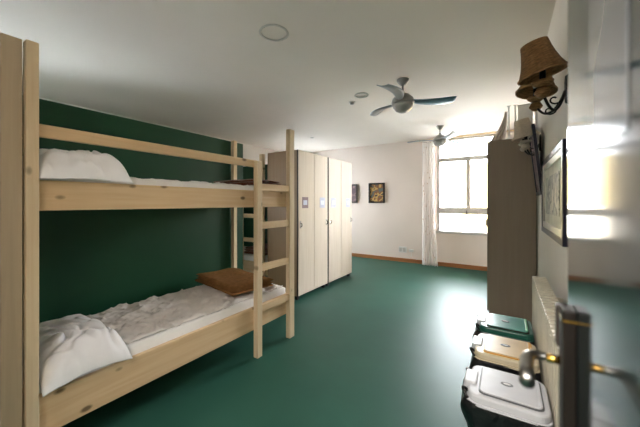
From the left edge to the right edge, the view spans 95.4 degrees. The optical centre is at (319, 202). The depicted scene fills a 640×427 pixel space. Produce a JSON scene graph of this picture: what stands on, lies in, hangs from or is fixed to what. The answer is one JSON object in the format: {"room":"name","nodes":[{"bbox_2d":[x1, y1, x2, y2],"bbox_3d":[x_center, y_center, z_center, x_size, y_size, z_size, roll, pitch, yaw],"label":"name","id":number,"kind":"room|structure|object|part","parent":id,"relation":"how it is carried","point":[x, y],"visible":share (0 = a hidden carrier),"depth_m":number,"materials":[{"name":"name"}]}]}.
{"room":"dormitory","nodes":[
{"label":"dormitory","id":0,"kind":"room"},
{"bbox_2d":[22,95,242,329],"bbox_3d":[-1.592,0.274,2.170,0.100,1.853,2.580,0,0,33],"label":"wall green partition","id":1,"kind":"structure","parent":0,"point":[91,262],"depth_m":2.26,"materials":[{"name":"paint"}]},
{"bbox_2d":[22,93,278,166],"bbox_3d":[-2.883,-0.025,4.289,0.200,2.450,8.120,0,0,33],"label":"wall","id":2,"kind":"structure","parent":0,"point":[251,152],"depth_m":6.17,"materials":[{"name":"white paint"}]},
{"bbox_2d":[243,164,267,246],"bbox_3d":[-1.090,0.274,5.089,1.960,1.853,0.080,0,0,33],"label":"wall","id":3,"kind":"structure","parent":0,"point":[248,172],"depth_m":5.13,"materials":[{"name":"paint"}]},
{"bbox_2d":[0,0,555,151],"bbox_3d":[-0.735,-1.310,2.915,5.300,0.120,8.120,0,0,33],"label":"ceiling","id":4,"kind":"structure","parent":0,"point":[205,67],"depth_m":2.55,"materials":[{"name":"paint"}]},
{"bbox_2d":[259,24,288,41],"bbox_3d":[-0.337,-1.244,2.133,0.218,0.011,0.218,0,0,33],"label":"ring","id":5,"kind":"object","parent":4,"relation":"attached to","point":[266,25],"visible":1,"depth_m":2.12,"materials":[{"name":"grey metal"}]},
{"bbox_2d":[354,92,368,97],"bbox_3d":[0.480,-1.244,3.368,0.168,0.011,0.168,0,0,33],"label":"ring","id":6,"kind":"object","parent":4,"relation":"attached to","point":[361,92],"visible":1,"depth_m":3.36,"materials":[{"name":"grey metal"}]},
{"bbox_2d":[370,77,456,115],"bbox_3d":[0.799,-1.083,2.869,0.930,0.334,0.831,0,0,33],"label":"ceiling fan","id":7,"kind":"object","parent":4,"relation":"hanging from","point":[402,102],"visible":1,"depth_m":2.90,"materials":[{"name":"grey metal"}]},
{"bbox_3d":[0.691,-1.032,3.214,0.170,0.034,0.413,0,0,-24],"label":"blade","id":8,"kind":"part","parent":7,"relation":"part of","materials":[{"name":"silver metal"}]},
{"bbox_3d":[0.688,-1.032,2.693,0.170,0.034,0.413,0,0,36],"label":"blade","id":9,"kind":"part","parent":7,"relation":"part of","materials":[{"name":"silver metal"}]},
{"bbox_3d":[1.141,-1.032,2.951,0.413,0.034,0.170,0,0,6],"label":"blade","id":10,"kind":"part","parent":7,"relation":"part of","materials":[{"name":"grey metal"}]},
{"bbox_2d":[407,125,460,146],"bbox_3d":[1.889,-1.083,4.788,0.850,0.334,0.926,0,0,33],"label":"ceiling fan","id":11,"kind":"object","parent":4,"relation":"hanging from","point":[439,140],"visible":1,"depth_m":4.67,"materials":[{"name":"grey metal"}]},
{"bbox_3d":[1.667,-1.032,4.835,0.413,0.034,0.170,0,0,27],"label":"blade","id":12,"kind":"part","parent":11,"relation":"part of","materials":[{"name":"silver metal"}]},
{"bbox_3d":[1.993,-1.032,4.428,0.170,0.034,0.413,0,0,-3],"label":"blade","id":13,"kind":"part","parent":11,"relation":"part of","materials":[{"name":"silver metal"}]},
{"bbox_3d":[2.183,-1.032,4.913,0.413,0.034,0.170,0,0,-33],"label":"blade","id":14,"kind":"part","parent":11,"relation":"part of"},
{"bbox_2d":[61,256,531,426],"bbox_3d":[-0.735,1.250,2.915,5.300,0.100,8.120,0,0,33],"label":"floor","id":15,"kind":"structure","parent":0,"point":[387,343],"depth_m":2.16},
{"bbox_2d":[0,33,21,426],"bbox_3d":[-1.373,0.274,0.901,0.035,1.853,0.639,0,0,33],"label":"wooden screen","id":16,"kind":"object","parent":15,"relation":"on","point":[10,46],"visible":1,"depth_m":1.13,"materials":[{"name":"brown wood"}]},
{"bbox_2d":[22,39,293,426],"bbox_3d":[-1.042,0.273,2.129,0.830,1.855,1.775,0,0,33],"label":"bunk bed","id":17,"kind":"object","parent":15,"relation":"on","point":[89,392],"visible":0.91,"depth_m":1.50,"materials":[{"name":"brown wood"}]},
{"bbox_3d":[-1.512,-0.033,1.397,0.687,0.131,0.025,0,0,33],"label":"rail","id":18,"kind":"part","parent":17,"relation":"part of","materials":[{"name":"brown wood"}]},
{"bbox_3d":[-1.512,0.902,1.397,0.687,0.175,0.025,0,0,33],"label":"rail","id":19,"kind":"part","parent":17,"relation":"part of","materials":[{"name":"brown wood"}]},
{"bbox_3d":[-1.179,0.273,1.187,0.045,1.855,0.040,0,0,33],"label":"post","id":20,"kind":"part","parent":17,"relation":"part of","materials":[{"name":"brown wood"}]},
{"bbox_2d":[22,174,253,189],"bbox_3d":[-1.046,-0.088,2.114,0.669,0.127,1.675,0,0,33],"label":"mattress","id":21,"kind":"object","parent":17,"relation":"on","point":[136,181],"visible":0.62,"depth_m":1.76,"materials":[{"name":"white fabric"}]},
{"bbox_2d":[22,148,132,182],"bbox_3d":[-1.299,-0.189,1.495,0.600,0.182,0.350,0,0,33],"label":"pillow","id":22,"kind":"object","parent":21,"relation":"on","point":[54,163],"visible":0.8,"depth_m":1.34,"materials":[{"name":"fabric"}]},
{"bbox_2d":[213,179,280,184],"bbox_3d":[-0.650,-0.173,2.607,0.513,0.057,0.368,0,0,33],"label":"folded blanket","id":23,"kind":"object","parent":21,"relation":"on","point":[244,181],"visible":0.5,"depth_m":2.45,"materials":[{"name":"brown fabric"}]},
{"bbox_3d":[-0.854,-0.307,1.760,0.022,0.055,1.315,0,0,33],"label":"guard rail","id":24,"kind":"part","parent":17,"relation":"part of","materials":[{"name":"brown wood"}]},
{"bbox_2d":[22,283,284,393],"bbox_3d":[-1.046,0.822,2.114,0.669,0.216,1.675,0,0,33],"label":"mattress","id":25,"kind":"object","parent":17,"relation":"on","point":[143,325],"visible":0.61,"depth_m":1.97,"materials":[{"name":"white fabric"}]},
{"bbox_2d":[22,314,132,396],"bbox_3d":[-1.306,0.707,1.503,0.620,0.183,0.340,0,0,33],"label":"pillow","id":26,"kind":"object","parent":25,"relation":"on","point":[71,347],"visible":0.8,"depth_m":1.37,"materials":[{"name":"fabric"}]},
{"bbox_2d":[195,268,273,295],"bbox_3d":[-0.758,0.674,2.558,0.657,0.077,0.410,0,0,43],"label":"folded blanket","id":27,"kind":"object","parent":25,"relation":"on","point":[231,281],"visible":0.94,"depth_m":2.45,"materials":[{"name":"orange fabric"}]},
{"bbox_3d":[-0.750,-0.033,1.925,0.026,0.131,1.705,0,0,33],"label":"rail","id":28,"kind":"part","parent":17,"relation":"part of","materials":[{"name":"brown wood"}]},
{"bbox_3d":[-0.750,0.902,1.925,0.026,0.175,1.705,0,0,33],"label":"rail","id":29,"kind":"part","parent":17,"relation":"part of","materials":[{"name":"brown wood"}]},
{"bbox_3d":[-0.907,0.273,3.070,0.045,1.855,0.045,0,0,33],"label":"post","id":30,"kind":"part","parent":17,"relation":"part of","materials":[{"name":"brown wood"}]},
{"bbox_3d":[-0.484,0.438,2.272,0.045,1.525,0.053,0,0,33],"label":"ladder post","id":31,"kind":"part","parent":17,"relation":"part of","materials":[{"name":"brown wood"}]},
{"bbox_3d":[-0.268,0.273,2.612,0.045,1.855,0.068,0,0,33],"label":"post","id":32,"kind":"part","parent":17,"relation":"part of","materials":[{"name":"brown wood"}]},
{"bbox_2d":[243,154,267,275],"bbox_3d":[-1.262,0.273,4.695,1.775,1.855,0.830,0,0,33],"label":"bunk bed","id":33,"kind":"object","parent":15,"relation":"on","point":[248,266],"visible":0.08,"depth_m":3.96,"materials":[{"name":"brown wood"}]},
{"bbox_3d":[-1.119,0.438,4.137,0.053,1.525,0.045,0,0,33],"label":"ladder post","id":34,"kind":"part","parent":33,"relation":"part of","materials":[{"name":"brown wood"}]},
{"bbox_3d":[-1.466,0.902,4.403,1.705,0.175,0.026,0,0,33],"label":"rail","id":35,"kind":"part","parent":33,"relation":"part of","materials":[{"name":"brown wood"}]},
{"bbox_2d":[244,246,267,262],"bbox_3d":[-1.277,0.836,4.699,1.675,0.188,0.669,0,0,33],"label":"mattress","id":36,"kind":"object","parent":33,"relation":"on","point":[250,257],"visible":0.06,"depth_m":4.15,"materials":[{"name":"white fabric"}]},
{"bbox_2d":[244,243,267,254],"bbox_3d":[-0.820,0.693,4.397,0.448,0.104,0.519,0,0,33],"label":"folded blanket","id":37,"kind":"object","parent":36,"relation":"on","point":[250,249],"visible":0.27,"depth_m":4.25,"materials":[{"name":"orange fabric"}]},
{"bbox_3d":[-0.780,0.273,3.920,0.068,1.855,0.045,0,0,33],"label":"post","id":38,"kind":"part","parent":33,"relation":"part of","materials":[{"name":"brown wood"}]},
{"bbox_2d":[268,150,327,299],"bbox_3d":[-0.279,0.273,3.987,0.534,1.855,0.703,0,0,33],"label":"locker","id":39,"kind":"object","parent":15,"relation":"on","point":[310,169],"visible":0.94,"depth_m":3.75,"materials":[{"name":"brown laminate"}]},
{"bbox_3d":[-0.179,0.246,3.719,0.018,1.797,0.341,0,0,33],"label":"door","id":40,"kind":"part","parent":39,"relation":"part of","materials":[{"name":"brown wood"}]},
{"bbox_3d":[0.010,0.246,4.013,0.018,1.797,0.341,0,0,33],"label":"door","id":41,"kind":"part","parent":39,"relation":"part of","materials":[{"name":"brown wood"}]},
{"bbox_2d":[325,157,351,285],"bbox_3d":[0.124,0.273,4.617,0.534,1.855,0.748,0,0,33],"label":"locker","id":42,"kind":"object","parent":15,"relation":"on","point":[339,172],"visible":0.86,"depth_m":4.45,"materials":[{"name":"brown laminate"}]},
{"bbox_3d":[0.218,0.246,4.339,0.018,1.797,0.364,0,0,33],"label":"door","id":43,"kind":"part","parent":42,"relation":"part of","materials":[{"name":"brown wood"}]},
{"bbox_3d":[0.419,0.246,4.653,0.018,1.797,0.364,0,0,33],"label":"door","id":44,"kind":"part","parent":42,"relation":"part of","materials":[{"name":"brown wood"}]},
{"bbox_2d":[472,313,534,345],"bbox_3d":[1.053,0.939,1.680,0.289,0.523,0.289,0,0,33],"label":"waste bin","id":45,"kind":"object","parent":15,"relation":"on","point":[515,328],"visible":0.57,"depth_m":1.61,"materials":[{"name":"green plastic"}]},
{"bbox_3d":[1.073,0.682,1.667,0.189,0.004,0.212,0,0,33],"label":"lid panel","id":46,"kind":"part","parent":45,"relation":"part of","materials":[{"name":"green plastic"}]},
{"bbox_2d":[469,333,540,382],"bbox_3d":[0.878,0.939,1.395,0.274,0.523,0.276,0,0,33],"label":"waste bin","id":47,"kind":"object","parent":15,"relation":"on","point":[500,353],"visible":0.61,"depth_m":1.34,"materials":[{"name":"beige plastic"}]},
{"bbox_3d":[0.733,0.709,1.395,0.028,0.031,0.058,0,0,33],"label":"carry handle","id":48,"kind":"part","parent":47,"relation":"part of","materials":[{"name":"black plastic"}]},
{"bbox_3d":[0.892,0.682,1.383,0.186,0.004,0.205,0,0,33],"label":"lid panel","id":49,"kind":"part","parent":47,"relation":"part of","materials":[{"name":"beige plastic"}]},
{"bbox_2d":[460,366,552,426],"bbox_3d":[0.688,0.939,1.100,0.286,0.523,0.262,0,0,33],"label":"waste bin","id":50,"kind":"object","parent":15,"relation":"on","point":[490,397],"visible":0.98,"depth_m":1.03,"materials":[{"name":"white plastic"}]},
{"bbox_3d":[0.550,0.709,1.101,0.028,0.031,0.055,0,0,33],"label":"carry handle","id":51,"kind":"part","parent":50,"relation":"part of","materials":[{"name":"black plastic"}]},
{"bbox_3d":[0.707,0.682,1.085,0.186,0.004,0.191,0,0,33],"label":"lid panel","id":52,"kind":"part","parent":50,"relation":"part of","materials":[{"name":"white plastic"}]},
{"bbox_2d":[486,139,535,323],"bbox_3d":[2.175,0.273,3.357,0.454,1.855,0.900,0,0,33],"label":"wardrobe","id":53,"kind":"object","parent":15,"relation":"on","point":[511,192],"visible":0.91,"depth_m":2.97,"materials":[{"name":"brown laminate"}]},
{"bbox_3d":[1.898,0.245,3.268,0.017,1.790,0.444,0,0,33],"label":"door","id":54,"kind":"part","parent":53,"relation":"part of","materials":[{"name":"beige laminate"}]},
{"bbox_2d":[490,112,507,140],"bbox_3d":[1.911,-0.807,3.125,0.180,0.304,0.080,0,0,33],"label":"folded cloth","id":55,"kind":"object","parent":53,"relation":"on","point":[500,134],"visible":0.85,"depth_m":3.10,"materials":[{"name":"white fabric"}]},
{"bbox_2d":[507,105,516,138],"bbox_3d":[2.000,-0.832,3.042,0.103,0.352,0.120,0,0,33],"label":"stand","id":56,"kind":"object","parent":53,"relation":"on","point":[513,105],"visible":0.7,"depth_m":3.02,"materials":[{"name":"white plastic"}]},
{"bbox_2d":[516,103,532,123],"bbox_3d":[2.157,-0.829,3.072,0.135,0.345,0.310,0,0,33],"label":"storage box","id":57,"kind":"object","parent":53,"relation":"on","point":[523,111],"visible":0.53,"depth_m":2.95,"materials":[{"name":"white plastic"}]},
{"bbox_2d":[532,276,562,426],"bbox_3d":[1.051,0.825,1.282,0.120,0.750,1.312,0,0,33],"label":"radiator","id":58,"kind":"object","parent":15,"relation":"on","point":[544,299],"visible":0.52,"depth_m":1.24,"materials":[{"name":"white metal"}]},
{"bbox_2d":[309,129,513,266],"bbox_3d":[1.398,-0.025,6.252,4.900,2.450,0.200,0,0,33],"label":"wall","id":59,"kind":"structure","parent":0,"point":[379,229],"depth_m":6.03,"materials":[{"name":"white paint"}]},
{"bbox_2d":[352,184,357,202],"bbox_3d":[0.693,-0.210,6.569,0.330,0.420,0.025,0,0,33],"label":"framed picture","id":60,"kind":"object","parent":59,"relation":"attached to","point":[354,186],"visible":0.45,"depth_m":6.50},
{"bbox_2d":[352,186,355,200],"bbox_3d":[0.696,-0.210,6.573,0.260,0.350,0.008,0,0,33],"label":"artwork","id":61,"kind":"object","parent":60,"relation":"attached to","point":[353,187],"depth_m":6.53},
{"bbox_2d":[369,183,384,202],"bbox_3d":[1.212,-0.215,6.237,0.360,0.430,0.025,0,0,33],"label":"framed picture","id":62,"kind":"object","parent":59,"relation":"attached to","point":[376,190],"visible":1,"depth_m":6.23},
{"bbox_2d":[370,184,382,200],"bbox_3d":[1.214,-0.215,6.241,0.290,0.360,0.008,0,0,33],"label":"artwork","id":63,"kind":"object","parent":62,"relation":"attached to","point":[376,190],"depth_m":6.24},
{"bbox_2d":[399,246,406,252],"bbox_3d":[1.685,0.950,5.938,0.160,0.120,0.020,0,0,33],"label":"power outlet","id":64,"kind":"object","parent":59,"relation":"attached to","point":[401,249],"visible":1,"depth_m":5.92,"materials":[{"name":"white plastic"}]},
{"bbox_2d":[352,253,486,270],"bbox_3d":[1.340,1.163,6.160,4.900,0.075,0.018,0,0,33],"label":"baseboard","id":65,"kind":"structure","parent":59,"relation":"attached to","point":[473,267],"depth_m":5.79,"materials":[{"name":"brown wood"}]},
{"bbox_2d":[436,134,494,235],"bbox_3d":[2.718,-0.323,5.336,1.150,1.795,0.160,0,0,33],"label":"window","id":66,"kind":"structure","parent":59,"relation":"in","point":[440,210],"depth_m":5.37,"materials":[{"name":"white metal"}]},
{"bbox_3d":[2.699,0.550,5.307,1.150,0.050,0.090,0,0,33],"label":"sill","id":67,"kind":"part","parent":66,"relation":"part of","materials":[{"name":"white metal"}]},
{"bbox_3d":[2.738,0.145,5.368,0.990,0.120,0.085,0,0,33],"label":"rail","id":68,"kind":"part","parent":66,"relation":"part of","materials":[{"name":"white metal"}]},
{"bbox_2d":[428,130,513,139],"bbox_3d":[2.616,-1.210,5.288,1.588,0.044,0.107,0,0,33],"label":"curtain rod","id":69,"kind":"object","parent":59,"relation":"attached to","point":[510,130],"visible":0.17,"depth_m":5.15,"materials":[{"name":"brown wood"}]},
{"bbox_2d":[422,139,437,266],"bbox_3d":[2.104,-0.015,5.562,0.293,2.420,0.084,0,0,33],"label":"curtain","id":70,"kind":"object","parent":69,"relation":"hanging from","point":[429,247],"visible":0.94,"depth_m":5.57,"materials":[{"name":"white fabric"}]},
{"bbox_2d":[533,0,567,303],"bbox_3d":[1.413,-0.025,1.542,0.200,2.450,8.120,0,0,33],"label":"wall","id":71,"kind":"structure","parent":0,"point":[551,257],"depth_m":1.82,"materials":[{"name":"white paint"}]},
{"bbox_2d":[511,117,540,155],"bbox_3d":[1.863,-0.582,2.631,0.216,0.348,0.558,0,0,33],"label":"wall lamp","id":72,"kind":"object","parent":71,"relation":"attached to","point":[522,129],"visible":0.9,"depth_m":2.46,"materials":[{"name":"beige fabric"}]},
{"bbox_3d":[1.739,-0.638,2.487,0.192,0.150,0.192,-15,-2,32],"label":"lamp shade","id":73,"kind":"part","parent":72,"relation":"part of","materials":[{"name":"fabric"}]},
{"bbox_3d":[1.948,-0.532,2.576,0.014,0.155,0.060,0,0,33],"label":"wall plate","id":74,"kind":"part","parent":72,"relation":"part of","materials":[{"name":"black metal"}]},
{"bbox_2d":[529,123,540,195],"bbox_3d":[1.873,-0.357,2.529,0.082,0.579,0.420,0,0,33],"label":"framed picture","id":75,"kind":"object","parent":71,"relation":"attached to","point":[535,159],"visible":0.7,"depth_m":2.40},
{"bbox_2d":[530,135,539,191],"bbox_3d":[1.876,-0.358,2.527,0.012,0.520,0.360,-7,-4,32],"label":"artwork","id":76,"kind":"object","parent":75,"relation":"attached to","point":[534,164],"depth_m":2.59},
{"bbox_2d":[515,36,567,114],"bbox_3d":[1.135,-0.613,1.494,0.216,0.348,0.558,0,0,33],"label":"wall lamp","id":77,"kind":"object","parent":71,"relation":"attached to","point":[540,60],"visible":1,"depth_m":1.34,"materials":[{"name":"black metal"}]},
{"bbox_3d":[1.235,-0.704,1.653,0.192,0.150,0.192,7,-2,32],"label":"lamp shade","id":78,"kind":"part","parent":77,"relation":"part of","materials":[{"name":"fabric"}]},
{"bbox_3d":[1.012,-0.668,1.350,0.192,0.150,0.192,-15,-2,32],"label":"lamp shade","id":79,"kind":"part","parent":77,"relation":"part of","materials":[{"name":"wicker"}]},
{"bbox_3d":[1.219,-0.529,1.547,0.013,0.112,0.220,0,0,3],"label":"arm","id":80,"kind":"part","parent":77,"relation":"part of","materials":[{"name":"black metal"}]},
{"bbox_3d":[1.122,-0.498,1.395,0.220,0.119,0.013,0,0,-27],"label":"arm","id":81,"kind":"part","parent":77,"relation":"part of","materials":[{"name":"black metal"}]},
{"bbox_3d":[1.221,-0.562,1.439,0.014,0.155,0.060,0,0,33],"label":"wall plate","id":82,"kind":"part","parent":77,"relation":"part of","materials":[{"name":"black metal"}]},
{"bbox_2d":[541,138,567,246],"bbox_3d":[1.468,-0.050,1.839,0.028,0.530,1.000,0,0,33],"label":"framed picture","id":83,"kind":"object","parent":71,"relation":"attached to","point":[554,168],"visible":0.94,"depth_m":1.66,"materials":[{"name":"black metal"}]},
{"bbox_3d":[1.469,-0.050,1.838,0.023,0.458,0.928,0,0,33],"label":"frame","id":84,"kind":"part","parent":83,"relation":"part of","materials":[{"name":"silver metal"}]},
{"bbox_2d":[546,171,559,216],"bbox_3d":[1.466,-0.050,1.840,0.004,0.250,0.600,0,0,33],"label":"artwork","id":85,"kind":"object","parent":83,"relation":"attached to","point":[553,179],"depth_m":1.76},
{"bbox_3d":[-2.050,-0.025,0.860,4.900,2.450,0.120,0,0,33],"label":"wall","id":86,"kind":"structure","parent":0,"visible":0},
{"bbox_2d":[519,0,639,426],"bbox_3d":[0.106,0.150,0.064,0.085,2.080,0.800,0,0,33],"label":"door","id":87,"kind":"structure","parent":86,"relation":"in","point":[597,333],"depth_m":0.25,"materials":[{"name":"grey paint"}]},
{"bbox_3d":[0.267,0.202,0.353,0.044,0.024,0.062,0,0,33],"label":"lever handle","id":88,"kind":"part","parent":87,"relation":"part of","materials":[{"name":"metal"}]},
{"bbox_3d":[0.304,0.141,0.358,0.014,0.002,0.033,0,0,33],"label":"plate trim","id":89,"kind":"part","parent":87,"relation":"part of","materials":[{"name":"gold metal"}]},
{"bbox_3d":[0.304,0.214,0.357,0.013,0.172,0.032,0,0,33],"label":"lock plate","id":90,"kind":"part","parent":87,"relation":"part of","materials":[{"name":"brown metal"}]},
{"label":"outside","id":91,"kind":"structure","parent":0,"visible":0},
{"bbox_3d":[2.694,5.300,4.212,80.000,0.200,90.000,0,0,33],"label":"ground","id":92,"kind":"structure","parent":91,"visible":0},
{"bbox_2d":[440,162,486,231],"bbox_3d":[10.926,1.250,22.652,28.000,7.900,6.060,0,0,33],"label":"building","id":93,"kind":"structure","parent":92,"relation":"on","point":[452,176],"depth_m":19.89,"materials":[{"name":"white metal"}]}
]}

